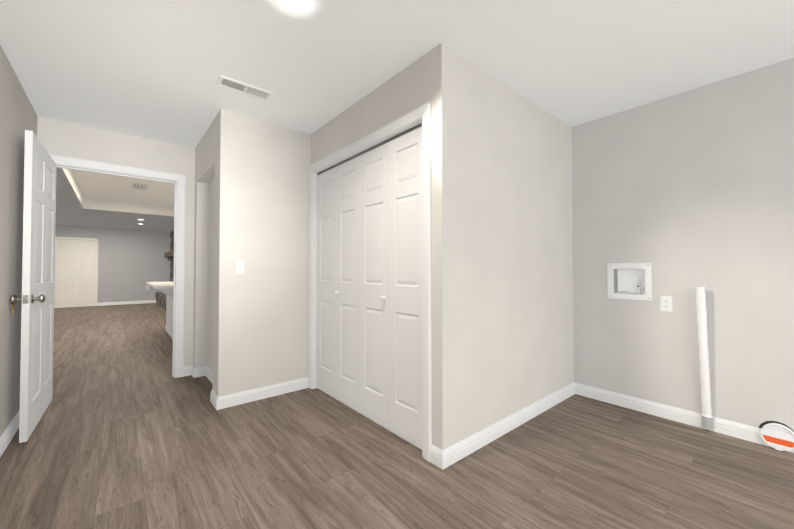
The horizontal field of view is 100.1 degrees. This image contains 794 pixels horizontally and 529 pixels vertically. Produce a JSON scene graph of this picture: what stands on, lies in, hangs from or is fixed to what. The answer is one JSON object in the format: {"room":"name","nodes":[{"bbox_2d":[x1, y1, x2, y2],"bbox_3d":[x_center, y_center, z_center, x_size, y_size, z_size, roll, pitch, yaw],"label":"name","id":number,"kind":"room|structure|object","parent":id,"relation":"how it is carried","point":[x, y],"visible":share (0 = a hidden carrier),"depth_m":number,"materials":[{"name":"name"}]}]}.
{"room":"laundry room","nodes":[
{"label":"laundry room","id":0,"kind":"room"},
{"bbox_2d":[0,44,37,436],"bbox_3d":[-0.931,-0.094,0.185,0.120,2.440,7.060,1,-1,-40],"label":"wall","id":1,"kind":"structure","parent":0,"point":[18,116],"depth_m":2.19,"materials":[{"name":"paint"}]},
{"bbox_2d":[10,130,55,442],"bbox_3d":[-2.708,0.142,2.514,0.161,2.030,0.931,1,-1,-40],"label":"door","id":2,"kind":"structure","parent":1,"relation":"in","point":[37,311],"depth_m":2.34,"materials":[{"name":"white wood"}]},
{"bbox_2d":[55,225,170,302],"bbox_3d":[-8.419,-0.088,11.205,5.430,2.800,0.120,1,-1,-40],"label":"wall","id":3,"kind":"structure","parent":0,"point":[131,263],"depth_m":10.82,"materials":[{"name":"paint"}]},
{"bbox_2d":[37,116,194,366],"bbox_3d":[-2.326,-0.037,3.547,2.080,2.440,0.120,1,-1,-40],"label":"wall","id":4,"kind":"structure","parent":0,"point":[63,139],"depth_m":3.31,"materials":[{"name":"paint"}]},
{"bbox_2d":[49,154,184,377],"bbox_3d":[-2.705,0.115,3.225,1.070,2.125,0.156,1,-1,-40],"label":"door frame","id":5,"kind":"structure","parent":4,"relation":"attached to","point":[177,181],"depth_m":3.48,"materials":[{"name":"white wood"}]},
{"bbox_2d":[155,230,173,310],"bbox_3d":[-6.837,0.076,10.209,0.686,2.438,3.432,1,-1,-40],"label":"stone wall","id":6,"kind":"structure","parent":0,"point":[161,298],"depth_m":10.88,"materials":[{"name":"grey stone"}]},
{"bbox_2d":[193,115,216,391],"bbox_3d":[-1.792,-0.043,3.239,0.160,2.440,1.040,1,-1,-40],"label":"wall","id":7,"kind":"structure","parent":0,"point":[204,318],"depth_m":3.50,"materials":[{"name":"paint"}]},
{"bbox_2d":[215,109,310,396],"bbox_3d":[-1.177,-0.047,2.998,0.790,2.440,0.120,1,-1,-40],"label":"wall","id":8,"kind":"structure","parent":0,"point":[262,301],"depth_m":2.91,"materials":[{"name":"paint"}]},
{"bbox_2d":[235,260,243,273],"bbox_3d":[-1.318,0.025,2.790,0.072,0.116,0.016,1,-1,-40],"label":"light switch","id":9,"kind":"object","parent":8,"relation":"attached to","point":[239,266],"visible":1,"depth_m":2.79,"materials":[{"name":"white plastic"}]},
{"bbox_2d":[311,53,426,164],"bbox_3d":[-0.321,-0.052,2.687,0.120,2.440,1.700,1,-1,-40],"label":"wall","id":10,"kind":"structure","parent":0,"point":[403,92],"depth_m":2.42,"materials":[{"name":"paint"}]},
{"bbox_2d":[316,127,421,449],"bbox_3d":[-0.297,0.151,2.606,0.068,2.019,1.464,1,-1,-40],"label":"bifold door","id":11,"kind":"structure","parent":10,"relation":"in","point":[369,296],"depth_m":2.46,"materials":[{"name":"white wood"}]},
{"bbox_2d":[308,102,431,461],"bbox_3d":[-0.277,0.105,2.620,0.138,2.125,1.615,1,-1,-40],"label":"trim","id":12,"kind":"structure","parent":10,"relation":"attached to","point":[420,116],"depth_m":2.09,"materials":[{"name":"white wood"}]},
{"bbox_2d":[0,303,793,528],"bbox_3d":[-3.100,1.228,4.731,5.610,0.050,17.200,1,-1,-40],"label":"floor","id":13,"kind":"structure","parent":0,"point":[129,432],"depth_m":1.91,"materials":[{"name":"laminate"}]},
{"bbox_2d":[146,282,172,338],"bbox_3d":[-3.384,0.763,5.324,0.870,0.900,2.660,1,-1,-40],"label":"bar","id":14,"kind":"object","parent":13,"relation":"on","point":[165,288],"visible":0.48,"depth_m":5.61,"materials":[{"name":"white stone"}]},
{"bbox_2d":[696,286,713,429],"bbox_3d":[2.150,0.650,2.323,0.103,0.988,0.076,1,-1,-40],"label":"pvc pipe","id":15,"kind":"object","parent":13,"relation":"on","point":[707,418],"visible":0.92,"depth_m":2.31,"materials":[{"name":"white plastic"}]},
{"bbox_2d":[0,0,793,231],"bbox_3d":[-2.959,-1.417,4.763,5.210,0.360,16.800,1,-1,-40],"label":"ceiling","id":16,"kind":"structure","parent":0,"point":[152,69],"depth_m":2.04,"materials":[{"name":"paint"}]},
{"bbox_2d":[131,183,148,189],"bbox_3d":[-4.869,-1.464,6.293,0.260,0.015,0.550,1,-1,-40],"label":"ceiling vent","id":17,"kind":"object","parent":16,"relation":"in","point":[139,186],"visible":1,"depth_m":6.28,"materials":[{"name":"white metal"}]},
{"bbox_2d":[216,75,273,100],"bbox_3d":[-1.104,-1.269,2.421,0.360,0.015,0.150,1,-1,-40],"label":"ceiling vent","id":18,"kind":"object","parent":16,"relation":"in","point":[241,87],"visible":1,"depth_m":2.41,"materials":[{"name":"white metal"}]},
{"bbox_2d":[275,0,313,11],"bbox_3d":[-0.502,-1.286,1.601,0.315,0.009,0.315,1,-1,-40],"label":"recessed light","id":19,"kind":"object","parent":16,"relation":"in","point":[298,5],"visible":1,"depth_m":1.65,"materials":[{"name":"white"}]},
{"bbox_2d":[427,43,573,449],"bbox_3d":[0.897,-0.055,2.523,1.770,2.440,0.120,1,-1,-40],"label":"wall","id":20,"kind":"structure","parent":0,"point":[502,262],"depth_m":2.24,"materials":[{"name":"paint"}]},
{"bbox_2d":[572,57,793,430],"bbox_3d":[2.895,-0.070,1.618,0.120,2.440,4.080,1,-1,-40],"label":"wall","id":21,"kind":"structure","parent":0,"point":[685,193],"depth_m":2.41,"materials":[{"name":"paint"}]},
{"bbox_2d":[0,300,793,469],"bbox_3d":[-2.992,1.156,4.838,4.024,0.098,16.936,1,-1,-45],"label":"baseboard","id":22,"kind":"structure","parent":21,"relation":"attached to","point":[451,455],"depth_m":2.51,"materials":[{"name":"white wood"}]},
{"bbox_2d":[607,263,651,300],"bbox_3d":[1.923,0.139,2.739,0.096,0.294,0.304,1,-1,-40],"label":"washer outlet box","id":23,"kind":"object","parent":21,"relation":"in","point":[633,278],"visible":1,"depth_m":2.75,"materials":[{"name":"white plastic"}]},
{"bbox_2d":[660,296,671,311],"bbox_3d":[2.044,0.299,2.524,0.008,0.116,0.072,1,-1,-40],"label":"wall outlet","id":24,"kind":"object","parent":21,"relation":"attached to","point":[665,303],"visible":1,"depth_m":2.52,"materials":[{"name":"white plastic"}]},
{"bbox_2d":[759,421,793,451],"bbox_3d":[2.381,1.074,2.081,0.062,0.164,0.164,1,-1,-40],"label":"vent cap","id":25,"kind":"object","parent":21,"relation":"attached to","point":[776,435],"visible":1,"depth_m":2.07,"materials":[{"name":"white plastic"}]},
{"bbox_3d":[-6.854,-0.174,6.129,1.280,2.800,9.660,1,-1,-40],"label":"wall","id":26,"kind":"structure","parent":0,"visible":0},
{"bbox_2d":[54,237,97,307],"bbox_3d":[-9.777,0.240,9.913,1.275,2.100,0.091,1,-1,-40],"label":"door","id":27,"kind":"structure","parent":26,"relation":"in","point":[74,286],"depth_m":10.02,"materials":[{"name":"beige wood"}]}
]}

